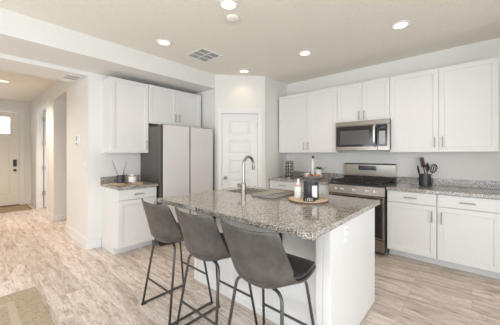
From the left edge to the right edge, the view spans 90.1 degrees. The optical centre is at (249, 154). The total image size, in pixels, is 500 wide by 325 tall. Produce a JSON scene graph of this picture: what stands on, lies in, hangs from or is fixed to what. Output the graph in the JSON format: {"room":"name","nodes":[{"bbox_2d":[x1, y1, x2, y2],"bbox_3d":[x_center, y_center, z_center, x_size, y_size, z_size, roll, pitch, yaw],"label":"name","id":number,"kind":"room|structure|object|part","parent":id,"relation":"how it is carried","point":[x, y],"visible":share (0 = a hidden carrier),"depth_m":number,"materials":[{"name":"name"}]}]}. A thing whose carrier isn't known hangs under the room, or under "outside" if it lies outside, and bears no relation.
{"room":"kitchen","nodes":[
{"label":"kitchen","id":0,"kind":"room"},
{"bbox_2d":[0,99,30,203],"bbox_3d":[-6.547,-0.035,6.196,0.120,2.740,1.900,0,0,42],"label":"wall","id":1,"kind":"structure","parent":0,"point":[3,103],"depth_m":6.71,"materials":[{"name":"paint"}]},
{"bbox_2d":[0,111,18,205],"bbox_3d":[-6.431,0.116,6.244,0.110,2.423,0.985,0,0,42],"label":"door","id":2,"kind":"structure","parent":1,"relation":"in","point":[9,121],"depth_m":6.48,"materials":[{"name":"paint"}]},
{"bbox_3d":[-6.439,-0.750,6.251,0.016,0.470,0.665,0,0,42],"label":"lite frame","id":3,"kind":"part","parent":2,"relation":"part of","materials":[{"name":"paint"}]},
{"bbox_2d":[0,107,24,204],"bbox_3d":[-6.419,0.065,6.233,0.022,2.540,1.185,0,0,42],"label":"trim","id":4,"kind":"structure","parent":1,"relation":"attached to","point":[21,111],"depth_m":6.62,"materials":[{"name":"paint"}]},
{"bbox_2d":[0,53,87,82],"bbox_3d":[-3.035,-1.255,3.073,0.560,0.300,1.660,0,0,42],"label":"soffit","id":5,"kind":"object","parent":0,"point":[7,62],"depth_m":3.25,"materials":[{"name":"paint"}]},
{"bbox_2d":[61,74,82,80],"bbox_3d":[-2.558,-1.101,3.579,0.280,0.008,0.210,0,0,42],"label":"air vent","id":6,"kind":"object","parent":5,"relation":"in","point":[65,76],"visible":1,"depth_m":3.58,"materials":[{"name":"white plastic"}]},
{"bbox_2d":[43,109,46,205],"bbox_3d":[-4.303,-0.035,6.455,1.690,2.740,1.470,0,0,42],"label":"door frame","id":7,"kind":"structure","parent":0,"point":[45,109],"depth_m":6.43,"materials":[{"name":"paint"}]},
{"bbox_2d":[31,78,85,237],"bbox_3d":[-4.155,-0.035,5.260,4.900,2.740,0.120,0,0,42],"label":"wall","id":8,"kind":"structure","parent":0,"point":[75,93],"depth_m":4.16,"materials":[{"name":"paint"}]},
{"bbox_2d":[24,199,34,206],"bbox_3d":[-5.678,1.270,6.444,0.850,0.130,0.135,0,0,42],"label":"baseboard","id":9,"kind":"structure","parent":8,"relation":"attached to","point":[26,201],"depth_m":6.68,"materials":[{"name":"paint"}]},
{"bbox_2d":[35,98,48,217],"bbox_3d":[-4.752,0.070,5.777,1.460,2.530,0.142,0,0,42],"label":"trim","id":10,"kind":"structure","parent":8,"relation":"attached to","point":[44,104],"depth_m":6.17,"materials":[{"name":"paint"}]},
{"bbox_2d":[42,111,46,206],"bbox_3d":[-4.921,0.123,6.612,0.062,2.408,0.948,0,0,33],"label":"door","id":11,"kind":"structure","parent":8,"relation":"in","point":[44,118],"depth_m":6.27,"materials":[{"name":"paint"}]},
{"bbox_2d":[76,135,80,144],"bbox_3d":[-2.611,-0.215,3.790,0.180,0.150,0.025,0,0,42],"label":"thermostat","id":12,"kind":"object","parent":8,"relation":"attached to","point":[78,137],"visible":1,"depth_m":3.74,"materials":[{"name":"white plastic"}]},
{"bbox_2d":[65,224,100,249],"bbox_3d":[-2.662,1.270,3.951,1.198,0.130,0.176,0,0,42],"label":"baseboard","id":13,"kind":"structure","parent":8,"relation":"attached to","point":[93,243],"depth_m":3.61,"materials":[{"name":"paint"}]},
{"bbox_2d":[61,100,66,213],"bbox_3d":[-2.854,-0.035,5.368,1.240,2.740,1.770,0,0,42],"label":"wall","id":14,"kind":"structure","parent":0,"point":[63,103],"depth_m":5.07,"materials":[{"name":"paint"}]},
{"bbox_2d":[48,212,66,221],"bbox_3d":[-3.483,1.270,5.771,0.504,0.130,1.804,0,0,42],"label":"baseboard","id":15,"kind":"structure","parent":14,"relation":"attached to","point":[59,217],"depth_m":5.02,"materials":[{"name":"paint"}]},
{"bbox_2d":[0,8,214,93],"bbox_3d":[-2.644,-1.282,2.599,0.655,0.247,5.370,0,0,42],"label":"ceiling beam","id":16,"kind":"structure","parent":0,"point":[22,36],"depth_m":3.08,"materials":[{"name":"paint"}]},
{"bbox_2d":[86,72,152,239],"bbox_3d":[-1.698,0.088,4.246,0.120,2.493,1.870,0,0,42],"label":"wall","id":17,"kind":"structure","parent":0,"point":[99,164],"depth_m":3.58,"materials":[{"name":"paint"}]},
{"bbox_2d":[100,175,138,182],"bbox_3d":[-1.979,0.374,3.823,0.020,0.092,0.560,0,0,42],"label":"backsplash","id":18,"kind":"structure","parent":17,"relation":"attached to","point":[110,179],"depth_m":3.72,"materials":[{"name":"stone"}]},
{"bbox_2d":[102,76,147,152],"bbox_3d":[-1.844,-0.549,3.731,0.345,1.055,0.541,0,0,42],"label":"upper cabinet","id":19,"kind":"object","parent":17,"relation":"attached to","point":[124,102],"visible":1,"depth_m":3.61,"materials":[{"name":"paint"}]},
{"bbox_2d":[148,84,200,127],"bbox_3d":[-1.333,-0.781,4.306,0.345,0.603,0.995,0,0,42],"label":"upper cabinet","id":20,"kind":"object","parent":17,"relation":"attached to","point":[166,106],"visible":0.95,"depth_m":4.16,"materials":[{"name":"paint"}]},
{"bbox_3d":[-1.405,-0.781,4.033,0.020,0.600,0.487,0,0,42],"label":"door","id":21,"kind":"part","parent":20,"relation":"part of","materials":[{"name":"paint"}]},
{"bbox_3d":[-1.075,-0.781,4.405,0.020,0.600,0.502,0,0,42],"label":"door","id":22,"kind":"part","parent":20,"relation":"part of","materials":[{"name":"paint"}]},
{"bbox_2d":[196,89,214,189],"bbox_3d":[-0.823,-0.035,4.646,0.655,2.740,0.110,0,0,42],"label":"wall","id":23,"kind":"structure","parent":0,"point":[207,97],"depth_m":4.49,"materials":[{"name":"paint"}]},
{"bbox_2d":[215,74,264,189],"bbox_3d":[-0.175,-0.035,4.488,0.895,2.740,0.110,0,0,-6],"label":"wall","id":24,"kind":"structure","parent":0,"point":[231,91],"depth_m":4.43,"materials":[{"name":"paint"}]},
{"bbox_2d":[222,114,257,188],"bbox_3d":[-0.178,0.306,4.429,0.638,2.042,0.110,0,0,-6],"label":"door","id":25,"kind":"structure","parent":24,"relation":"in","point":[239,131],"depth_m":4.44,"materials":[{"name":"paint"}]},
{"bbox_2d":[217,108,262,189],"bbox_3d":[-0.187,0.263,4.476,0.814,2.145,0.132,0,0,-6],"label":"trim","id":26,"kind":"structure","parent":24,"relation":"attached to","point":[259,112],"depth_m":4.41,"materials":[{"name":"paint"}]},
{"bbox_2d":[0,0,499,102],"bbox_3d":[-1.903,-1.455,2.863,11.550,0.100,7.050,0,0,42],"label":"ceiling","id":27,"kind":"structure","parent":0,"point":[268,36],"depth_m":2.83,"materials":[{"name":"paint"}]},
{"bbox_2d":[156,39,171,45],"bbox_3d":[-1.076,-1.399,3.124,0.192,0.009,0.192,0,0,42],"label":"recessed light","id":28,"kind":"object","parent":27,"relation":"in","point":[164,42],"visible":1,"depth_m":3.12,"materials":[{"name":"white plastic"}]},
{"bbox_2d":[158,40,169,44],"bbox_3d":[-1.076,-1.402,3.124,0.135,0.003,0.135,0,0,42],"label":"diffuser","id":29,"kind":"object","parent":28,"relation":"attached to","point":[161,42],"depth_m":3.12,"materials":[{"name":"white plastic"}]},
{"bbox_2d":[185,48,221,62],"bbox_3d":[-0.654,-1.401,3.539,0.380,0.008,0.360,0,0,42],"label":"ceiling vent","id":30,"kind":"object","parent":27,"relation":"in","point":[204,55],"visible":1,"depth_m":3.53,"materials":[{"name":"white plastic"}]},
{"bbox_2d":[218,0,238,9],"bbox_3d":[-0.201,-1.399,2.333,0.192,0.009,0.192,0,0,42],"label":"recessed light","id":31,"kind":"object","parent":27,"relation":"in","point":[224,4],"visible":1,"depth_m":2.33,"materials":[{"name":"white plastic"}]},
{"bbox_2d":[221,1,235,8],"bbox_3d":[-0.201,-1.402,2.333,0.135,0.003,0.135,0,0,42],"label":"diffuser","id":32,"kind":"object","parent":31,"relation":"attached to","point":[224,4],"depth_m":2.33,"materials":[{"name":"white plastic"}]},
{"bbox_2d":[227,14,238,22],"bbox_3d":[-0.175,-1.387,2.567,0.132,0.034,0.132,0,0,42],"label":"smoke detector","id":33,"kind":"object","parent":27,"relation":"attached to","point":[232,18],"visible":1,"depth_m":2.53,"materials":[{"name":"plastic"}]},
{"bbox_2d":[239,69,249,72],"bbox_3d":[-0.098,-1.399,4.209,0.192,0.009,0.192,0,0,42],"label":"recessed light","id":34,"kind":"object","parent":27,"relation":"in","point":[241,70],"visible":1,"depth_m":4.20,"materials":[{"name":"white plastic"}]},
{"bbox_2d":[298,50,311,55],"bbox_3d":[0.760,-1.399,3.459,0.192,0.009,0.192,0,0,42],"label":"recessed light","id":35,"kind":"object","parent":27,"relation":"in","point":[304,52],"visible":1,"depth_m":3.45,"materials":[{"name":"white plastic"}]},
{"bbox_2d":[390,20,410,29],"bbox_3d":[1.633,-1.399,2.709,0.192,0.009,0.192,0,0,42],"label":"recessed light","id":36,"kind":"object","parent":27,"relation":"in","point":[405,23],"visible":1,"depth_m":2.70,"materials":[{"name":"white plastic"}]},
{"bbox_2d":[393,22,407,28],"bbox_3d":[1.633,-1.402,2.709,0.135,0.003,0.135,0,0,42],"label":"diffuser","id":37,"kind":"object","parent":36,"relation":"attached to","point":[398,25],"depth_m":2.71,"materials":[{"name":"white plastic"}]},
{"bbox_2d":[0,204,499,324],"bbox_3d":[-1.903,1.385,2.863,11.550,0.100,7.050,0,0,42],"label":"floor","id":38,"kind":"structure","parent":0,"point":[76,285],"depth_m":2.54,"materials":[{"name":"brown wood"}]},
{"bbox_2d":[0,204,31,212],"bbox_3d":[-6.013,1.329,5.909,0.840,0.012,1.200,0,0,42],"label":"doormat","id":39,"kind":"object","parent":38,"relation":"on","point":[25,206],"visible":1,"depth_m":6.11,"materials":[{"name":"brown fabric"}]},
{"bbox_2d":[0,287,53,324],"bbox_3d":[-1.792,1.330,0.844,2.760,0.010,2.000,0,0,42],"label":"area rug","id":40,"kind":"object","parent":38,"relation":"on","point":[24,307],"visible":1,"depth_m":2.13,"materials":[{"name":"carpet"}]},
{"bbox_2d":[101,186,156,254],"bbox_3d":[-1.745,0.898,3.617,0.645,0.874,0.533,0,0,42],"label":"base cabinet","id":41,"kind":"object","parent":38,"relation":"on","point":[124,223],"visible":0.78,"depth_m":3.40,"materials":[{"name":"paint"}]},
{"bbox_2d":[100,175,158,189],"bbox_3d":[-1.748,0.394,3.617,0.639,0.131,0.560,0,0,42],"label":"countertop","id":42,"kind":"structure","parent":41,"relation":"on","point":[103,180],"depth_m":3.56,"materials":[{"name":"stone"}]},
{"bbox_2d":[103,181,142,184],"bbox_3d":[-1.806,0.412,3.554,0.490,0.016,0.200,0,0,-34],"label":"cutting board","id":43,"kind":"object","parent":42,"relation":"on","point":[136,182],"visible":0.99,"depth_m":3.47,"materials":[{"name":"brown wood"}]},
{"bbox_2d":[114,175,124,182],"bbox_3d":[-1.840,0.350,3.544,0.104,0.107,0.119,0,0,4],"label":"mug","id":44,"kind":"object","parent":43,"relation":"on","point":[121,178],"visible":0.97,"depth_m":3.51,"materials":[{"name":"ceramic"}]},
{"bbox_2d":[128,174,136,182],"bbox_3d":[-1.699,0.343,3.605,0.117,0.122,0.116,0,0,42],"label":"jar","id":45,"kind":"object","parent":43,"relation":"on","point":[132,178],"visible":0.95,"depth_m":3.56,"materials":[{"name":"white ceramic"}]},
{"bbox_3d":[-1.538,0.537,3.433,0.020,0.137,0.526,0,0,42],"label":"drawer","id":46,"kind":"part","parent":41,"relation":"part of","materials":[{"name":"paint"}]},
{"bbox_3d":[-1.538,0.920,3.433,0.020,0.611,0.526,0,0,42],"label":"door","id":47,"kind":"part","parent":41,"relation":"part of","materials":[{"name":"paint"}]},
{"bbox_2d":[141,124,212,245],"bbox_3d":[-1.199,0.446,4.144,0.700,1.778,0.925,0,0,42],"label":"refrigerator","id":48,"kind":"object","parent":38,"relation":"on","point":[179,159],"visible":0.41,"depth_m":3.82,"materials":[{"name":"metal"}]},
{"bbox_3d":[-1.121,0.403,3.763,0.060,1.665,0.458,0,0,42],"label":"door","id":49,"kind":"part","parent":48,"relation":"part of","materials":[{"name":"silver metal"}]},
{"bbox_3d":[-1.095,0.403,3.740,0.008,1.659,0.446,0,0,42],"label":"glass panel","id":50,"kind":"part","parent":48,"relation":"part of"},
{"bbox_3d":[-0.786,0.403,4.089,0.008,1.659,0.447,0,0,42],"label":"glass panel","id":51,"kind":"part","parent":48,"relation":"part of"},
{"bbox_2d":[141,198,213,324],"bbox_3d":[-0.661,0.859,2.214,0.470,0.952,0.502,0,0,42],"label":"counter stool","id":52,"kind":"object","parent":38,"relation":"on","point":[163,226],"visible":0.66,"depth_m":2.02,"materials":[{"name":"grey leather"}]},
{"bbox_3d":[-0.856,1.029,2.226,0.211,0.591,0.052,0,0,6],"label":"leg","id":53,"kind":"part","parent":52,"relation":"part of","materials":[{"name":"black metal"}]},
{"bbox_3d":[-0.626,1.029,2.022,0.052,0.591,0.211,0,0,-13],"label":"leg","id":54,"kind":"part","parent":52,"relation":"part of","materials":[{"name":"black metal"}]},
{"bbox_3d":[-0.670,1.029,2.435,0.051,0.591,0.212,0,0,-12],"label":"leg","id":55,"kind":"part","parent":52,"relation":"part of","materials":[{"name":"black metal"}]},
{"bbox_3d":[-0.440,1.029,2.231,0.212,0.591,0.051,0,0,5],"label":"leg","id":56,"kind":"part","parent":52,"relation":"part of","materials":[{"name":"black metal"}]},
{"bbox_2d":[175,206,257,324],"bbox_3d":[-0.261,0.859,1.858,0.470,0.952,0.502,0,0,42],"label":"counter stool","id":57,"kind":"object","parent":38,"relation":"on","point":[203,240],"visible":0.78,"depth_m":1.66,"materials":[{"name":"grey leather"}]},
{"bbox_3d":[-0.456,1.029,1.870,0.211,0.591,0.052,0,0,6],"label":"leg","id":58,"kind":"part","parent":57,"relation":"part of","materials":[{"name":"black metal"}]},
{"bbox_3d":[-0.242,1.029,1.663,0.174,0.591,0.133,0,0,42],"label":"leg","id":59,"kind":"part","parent":57,"relation":"part of","materials":[{"name":"black metal"}]},
{"bbox_3d":[-0.041,1.029,1.876,0.212,0.591,0.051,0,0,5],"label":"leg","id":60,"kind":"part","parent":57,"relation":"part of","materials":[{"name":"black metal"}]},
{"bbox_2d":[220,219,315,324],"bbox_3d":[0.116,0.859,1.512,0.470,0.952,0.502,0,0,42],"label":"counter stool","id":61,"kind":"object","parent":38,"relation":"on","point":[261,259],"visible":1,"depth_m":1.32,"materials":[{"name":"grey leather"}]},
{"bbox_3d":[-0.079,1.029,1.524,0.211,0.591,0.052,0,0,6],"label":"leg","id":62,"kind":"part","parent":61,"relation":"part of","materials":[{"name":"black metal"}]},
{"bbox_3d":[0.108,1.029,1.733,0.051,0.591,0.212,0,0,-12],"label":"leg","id":63,"kind":"part","parent":61,"relation":"part of","materials":[{"name":"black metal"}]},
{"bbox_3d":[0.151,1.029,1.320,0.052,0.591,0.211,0,0,-13],"label":"leg","id":64,"kind":"part","parent":61,"relation":"part of","materials":[{"name":"black metal"}]},
{"bbox_3d":[0.337,1.029,1.530,0.212,0.591,0.051,0,0,5],"label":"leg","id":65,"kind":"part","parent":61,"relation":"part of","materials":[{"name":"black metal"}]},
{"bbox_2d":[270,180,296,190],"bbox_3d":[0.757,0.898,4.567,0.573,0.874,0.642,0,0,42],"label":"base cabinet","id":66,"kind":"object","parent":38,"relation":"on","point":[285,185],"visible":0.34,"depth_m":4.35,"materials":[{"name":"paint"}]},
{"bbox_2d":[268,171,343,184],"bbox_3d":[0.970,0.394,4.383,1.155,0.131,0.639,0,0,42],"label":"countertop","id":67,"kind":"structure","parent":66,"relation":"on","point":[327,177],"depth_m":4.36,"materials":[{"name":"stone"}]},
{"bbox_2d":[284,161,293,177],"bbox_3d":[0.705,0.267,4.518,0.170,0.308,0.170,0,0,42],"label":"spice carousel","id":68,"kind":"object","parent":67,"relation":"on","point":[284,161],"visible":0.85,"depth_m":4.47,"materials":[{"name":"silver metal"}]},
{"bbox_2d":[303,176,322,179],"bbox_3d":[1.043,0.392,4.130,0.324,0.057,0.324,0,0,42],"label":"cake stand","id":69,"kind":"object","parent":67,"relation":"on","point":[313,177],"visible":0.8,"depth_m":4.08,"materials":[{"name":"grey plastic"}]},
{"bbox_2d":[311,156,314,175],"bbox_3d":[1.057,0.192,4.192,0.056,0.342,0.056,0,0,42],"label":"oil bottle","id":70,"kind":"object","parent":69,"relation":"on","point":[312,163],"visible":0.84,"depth_m":4.17,"materials":[{"name":"white ceramic"}]},
{"bbox_2d":[315,166,324,176],"bbox_3d":[1.139,0.276,4.091,0.189,0.175,0.188,0,0,0],"label":"potted plant","id":71,"kind":"object","parent":69,"relation":"on","point":[318,169],"visible":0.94,"depth_m":4.07,"materials":[{"name":"green plant"}]},
{"bbox_3d":[1.130,0.303,4.100,0.100,0.120,0.100,0,0,42],"label":"flower pot","id":72,"kind":"part","parent":71,"relation":"part of","materials":[{"name":"white ceramic"}]},
{"bbox_2d":[193,207,375,324],"bbox_3d":[0.185,0.897,2.349,1.565,0.875,1.086,0,0,42],"label":"kitchen island","id":73,"kind":"object","parent":38,"relation":"on","point":[341,285],"visible":0.32,"depth_m":1.86,"materials":[{"name":"paint"}]},
{"bbox_3d":[-0.399,0.897,2.489,0.503,0.875,0.020,0,0,42],"label":"panel","id":74,"kind":"part","parent":73,"relation":"part of","materials":[{"name":"paint"}]},
{"bbox_3d":[-0.053,1.326,2.160,1.460,0.018,0.012,0,0,42],"label":"shoe moulding","id":75,"kind":"part","parent":73,"relation":"part of","materials":[{"name":"white wood"}]},
{"bbox_3d":[-0.031,0.897,2.162,0.478,0.875,0.020,0,0,42],"label":"panel","id":76,"kind":"part","parent":73,"relation":"part of","materials":[{"name":"paint"}]},
{"bbox_2d":[157,186,379,240],"bbox_3d":[0.149,0.440,2.343,1.630,0.038,1.300,0,0,42],"label":"island countertop","id":77,"kind":"structure","parent":73,"relation":"on","point":[310,222],"depth_m":1.94,"materials":[{"name":"stone"}]},
{"bbox_2d":[237,155,254,194],"bbox_3d":[-0.034,0.215,2.666,0.100,0.412,0.211,0,0,42],"label":"faucet","id":78,"kind":"object","parent":77,"relation":"on","point":[242,185],"visible":1,"depth_m":2.58,"materials":[{"name":"silver metal"}]},
{"bbox_3d":[-0.013,0.155,2.657,0.037,0.292,0.196,0,0,42],"label":"spout","id":79,"kind":"part","parent":78,"relation":"part of","materials":[{"name":"silver metal"}]},
{"bbox_2d":[236,190,258,194],"bbox_3d":[0.091,0.552,2.815,0.675,0.186,0.438,0,0,42],"label":"sink","id":80,"kind":"object","parent":77,"relation":"in","point":[248,191],"visible":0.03,"depth_m":3.15,"materials":[{"name":"metal"}]},
{"bbox_2d":[251,190,293,198],"bbox_3d":[0.239,0.407,2.567,0.279,0.026,0.379,0,0,42],"label":"dish towel","id":81,"kind":"object","parent":77,"relation":"on","point":[272,194],"visible":0.91,"depth_m":2.50,"materials":[{"name":"beige fabric"}]},
{"bbox_2d":[289,196,327,203],"bbox_3d":[0.528,0.411,2.269,0.349,0.018,0.349,0,0,42],"label":"round tray","id":82,"kind":"object","parent":77,"relation":"on","point":[321,200],"visible":0.6,"depth_m":2.19,"materials":[{"name":"brown wood"}]},
{"bbox_2d":[294,179,301,197],"bbox_3d":[0.456,0.320,2.361,0.075,0.180,0.075,0,0,42],"label":"soap bottle","id":83,"kind":"object","parent":82,"relation":"on","point":[297,187],"visible":1,"depth_m":2.33,"materials":[{"name":"white plastic"}]},
{"bbox_2d":[303,196,315,201],"bbox_3d":[0.521,0.394,2.193,0.107,0.032,0.107,0,0,42],"label":"wire basket","id":84,"kind":"object","parent":82,"relation":"on","point":[304,198],"visible":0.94,"depth_m":2.16,"materials":[{"name":"black metal"}]},
{"bbox_2d":[303,180,318,199],"bbox_3d":[0.565,0.322,2.310,0.140,0.176,0.140,0,0,42],"label":"canister","id":85,"kind":"object","parent":82,"relation":"on","point":[310,187],"visible":0.9,"depth_m":2.25,"materials":[{"name":"black metal"}]},
{"bbox_3d":[0.565,0.245,2.310,0.140,0.022,0.140,0,0,42],"label":"lid","id":86,"kind":"part","parent":85,"relation":"part of","materials":[{"name":"black ceramic"}]},
{"bbox_3d":[0.326,0.897,1.845,0.473,0.875,0.020,0,0,42],"label":"panel","id":87,"kind":"part","parent":73,"relation":"part of","materials":[{"name":"paint"}]},
{"bbox_3d":[0.752,0.897,1.933,0.044,0.875,0.952,0,0,42],"label":"post","id":88,"kind":"part","parent":73,"relation":"part of","materials":[{"name":"paint"}]},
{"bbox_2d":[344,224,347,242],"bbox_3d":[0.662,0.545,1.719,0.009,0.118,0.072,0,0,42],"label":"power outlet","id":89,"kind":"object","parent":73,"relation":"attached to","point":[345,226],"visible":1,"depth_m":1.71,"materials":[{"name":"white plastic"}]},
{"bbox_3d":[0.787,0.897,1.902,0.047,0.875,0.952,0,0,42],"label":"panel","id":90,"kind":"part","parent":73,"relation":"part of","materials":[{"name":"paint"}]},
{"bbox_3d":[0.809,1.326,1.882,0.012,0.018,0.952,0,0,42],"label":"shoe moulding","id":91,"kind":"part","parent":73,"relation":"part of","materials":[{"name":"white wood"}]},
{"bbox_2d":[300,182,328,194],"bbox_3d":[1.184,0.898,4.187,0.566,0.874,0.642,0,0,42],"label":"base cabinet","id":92,"kind":"object","parent":38,"relation":"on","point":[323,189],"visible":0.02,"depth_m":3.86,"materials":[{"name":"paint"}]},
{"bbox_2d":[328,163,395,254],"bbox_3d":[1.650,0.739,3.698,0.762,1.192,0.736,0,0,42],"label":"range","id":93,"kind":"object","parent":38,"relation":"on","point":[360,180],"visible":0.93,"depth_m":3.54,"materials":[{"name":"silver metal"}]},
{"bbox_3d":[1.468,0.494,3.492,0.762,0.118,0.050,0,0,42],"label":"control panel","id":94,"kind":"part","parent":93,"relation":"part of","materials":[{"name":"silver metal"}]},
{"bbox_2d":[329,187,388,254],"bbox_3d":[1.648,0.885,3.695,0.762,0.900,0.728,0,0,42],"label":"oven","id":95,"kind":"object","parent":93,"relation":"in","point":[374,193],"depth_m":3.28,"materials":[{"name":"silver glass"}]},
{"bbox_2d":[328,175,395,187],"bbox_3d":[1.669,0.389,3.719,0.762,0.088,0.665,0,0,42],"label":"cooktop","id":96,"kind":"object","parent":93,"relation":"in","point":[355,181],"depth_m":3.67,"materials":[{"name":"black metal"}]},
{"bbox_3d":[1.879,0.149,3.955,0.762,0.013,0.048,0,0,42],"label":"backguard trim","id":97,"kind":"part","parent":93,"relation":"part of","materials":[{"name":"silver metal"}]},
{"bbox_3d":[1.467,1.206,3.492,0.750,0.158,0.048,0,0,42],"label":"storage drawer","id":98,"kind":"part","parent":93,"relation":"part of","materials":[{"name":"silver metal"}]},
{"bbox_2d":[387,190,437,264],"bbox_3d":[2.176,0.898,3.305,0.525,0.874,0.642,0,0,42],"label":"base cabinet","id":99,"kind":"object","parent":38,"relation":"on","point":[411,216],"visible":0.95,"depth_m":3.09,"materials":[{"name":"paint"}]},
{"bbox_3d":[1.993,0.537,3.099,0.518,0.137,0.020,0,0,42],"label":"drawer","id":100,"kind":"part","parent":99,"relation":"part of","materials":[{"name":"paint"}]},
{"bbox_2d":[386,176,499,198],"bbox_3d":[2.602,0.394,2.931,1.666,0.131,0.639,0,0,42],"label":"countertop","id":101,"kind":"structure","parent":99,"relation":"on","point":[481,189],"depth_m":3.08,"materials":[{"name":"stone"}]},
{"bbox_2d":[419,174,430,185],"bbox_3d":[2.363,0.343,3.372,0.138,0.155,0.138,0,0,42],"label":"utensil crock","id":102,"kind":"object","parent":101,"relation":"on","point":[424,179],"visible":0.89,"depth_m":3.31,"materials":[{"name":"black metal"}]},
{"bbox_2d":[420,157,424,173],"bbox_3d":[2.384,0.225,3.413,0.076,0.365,0.081,0,0,-23],"label":"slotted turner","id":103,"kind":"object","parent":102,"relation":"in","point":[422,162],"visible":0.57,"depth_m":3.43,"materials":[{"name":"brown wood"}]},
{"bbox_2d":[430,164,437,176],"bbox_3d":[2.432,0.267,3.310,0.088,0.282,0.086,0,0,-2],"label":"whisk","id":104,"kind":"object","parent":102,"relation":"in","point":[435,165],"visible":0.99,"depth_m":3.30,"materials":[{"name":"black metal"}]},
{"bbox_2d":[457,181,468,186],"bbox_3d":[2.734,0.383,3.206,0.118,0.072,0.009,0,0,42],"label":"power outlet","id":105,"kind":"object","parent":101,"relation":"attached to","point":[459,183],"visible":1,"depth_m":3.21,"materials":[{"name":"white plastic"}]},
{"bbox_2d":[437,194,499,278],"bbox_3d":[2.575,0.898,2.950,0.538,0.874,0.642,0,0,42],"label":"base cabinet","id":106,"kind":"object","parent":38,"relation":"on","point":[468,228],"visible":0.99,"depth_m":2.74,"materials":[{"name":"paint"}]},
{"bbox_3d":[2.392,0.537,2.744,0.531,0.137,0.020,0,0,42],"label":"drawer","id":107,"kind":"part","parent":106,"relation":"part of","materials":[{"name":"paint"}]},
{"bbox_2d":[265,77,286,187],"bbox_3d":[0.473,-0.035,4.791,0.120,2.740,0.690,0,0,42],"label":"wall","id":108,"kind":"structure","parent":0,"point":[274,89],"depth_m":4.64,"materials":[{"name":"paint"}]},
{"bbox_2d":[287,38,499,182],"bbox_3d":[2.682,-0.035,3.370,5.310,2.740,0.120,0,0,42],"label":"wall","id":109,"kind":"structure","parent":0,"point":[479,166],"depth_m":3.57,"materials":[{"name":"paint"}]},
{"bbox_2d":[279,87,344,152],"bbox_3d":[1.068,-0.557,4.478,1.126,1.055,0.363,0,0,42],"label":"upper cabinet","id":110,"kind":"object","parent":109,"relation":"attached to","point":[308,120],"visible":1,"depth_m":4.32,"materials":[{"name":"paint"}]},
{"bbox_3d":[0.775,-0.557,4.556,0.580,1.052,0.020,0,0,42],"label":"door","id":111,"kind":"part","parent":110,"relation":"part of","materials":[{"name":"paint"}]},
{"bbox_3d":[1.196,-0.557,4.182,0.540,1.052,0.020,0,0,42],"label":"door","id":112,"kind":"part","parent":110,"relation":"part of","materials":[{"name":"paint"}]},
{"bbox_2d":[294,171,343,178],"bbox_3d":[1.175,0.374,4.614,1.155,0.092,0.021,0,0,42],"label":"backsplash","id":113,"kind":"structure","parent":109,"relation":"attached to","point":[296,173],"depth_m":4.43,"materials":[{"name":"stone"}]},
{"bbox_2d":[337,77,389,122],"bbox_3d":[1.772,-0.792,3.853,0.752,0.585,0.363,0,0,42],"label":"upper cabinet","id":114,"kind":"object","parent":109,"relation":"attached to","point":[367,100],"visible":0.94,"depth_m":3.72,"materials":[{"name":"paint"}]},
{"bbox_3d":[1.542,-0.792,3.874,0.377,0.582,0.020,0,0,42],"label":"door","id":115,"kind":"part","parent":114,"relation":"part of","materials":[{"name":"paint"}]},
{"bbox_2d":[336,118,390,150],"bbox_3d":[1.743,-0.276,3.805,0.764,0.438,0.467,0,0,42],"label":"microwave","id":116,"kind":"object","parent":114,"relation":"attached to","point":[367,135],"visible":0.98,"depth_m":3.65,"materials":[{"name":"silver metal"}]},
{"bbox_3d":[1.586,-0.244,3.748,0.606,0.374,0.030,0,0,42],"label":"door","id":117,"kind":"part","parent":116,"relation":"part of","materials":[{"name":"silver metal"}]},
{"bbox_3d":[1.579,-0.269,3.732,0.592,0.308,0.004,0,0,42],"label":"door glass","id":118,"kind":"part","parent":116,"relation":"part of","materials":[{"name":"black glass"}]},
{"bbox_3d":[1.758,-0.271,3.531,0.034,0.325,0.077,0,0,42],"label":"door handle","id":119,"kind":"part","parent":116,"relation":"part of","materials":[{"name":"metal"}]},
{"bbox_3d":[1.873,-0.244,3.494,0.156,0.374,0.030,0,0,42],"label":"keypad panel","id":120,"kind":"part","parent":116,"relation":"part of","materials":[{"name":"silver metal"}]},
{"bbox_3d":[1.823,-0.792,3.624,0.369,0.582,0.020,0,0,42],"label":"door","id":121,"kind":"part","parent":114,"relation":"part of","materials":[{"name":"paint"}]},
{"bbox_2d":[390,57,498,151],"bbox_3d":[2.460,-0.557,3.241,1.086,1.055,0.363,0,0,42],"label":"upper cabinet","id":122,"kind":"object","parent":109,"relation":"attached to","point":[454,108],"visible":1,"depth_m":3.07,"materials":[{"name":"paint"}]},
{"bbox_3d":[2.168,-0.557,3.318,0.544,1.052,0.020,0,0,42],"label":"door","id":123,"kind":"part","parent":122,"relation":"part of","materials":[{"name":"paint"}]},
{"bbox_3d":[2.574,-0.557,2.957,0.536,1.052,0.020,0,0,42],"label":"door","id":124,"kind":"part","parent":122,"relation":"part of","materials":[{"name":"paint"}]},
{"bbox_2d":[397,176,499,189],"bbox_3d":[2.808,0.374,3.162,1.666,0.092,0.021,0,0,42],"label":"backsplash","id":125,"kind":"structure","parent":109,"relation":"attached to","point":[411,180],"depth_m":3.28,"materials":[{"name":"stone"}]}
]}

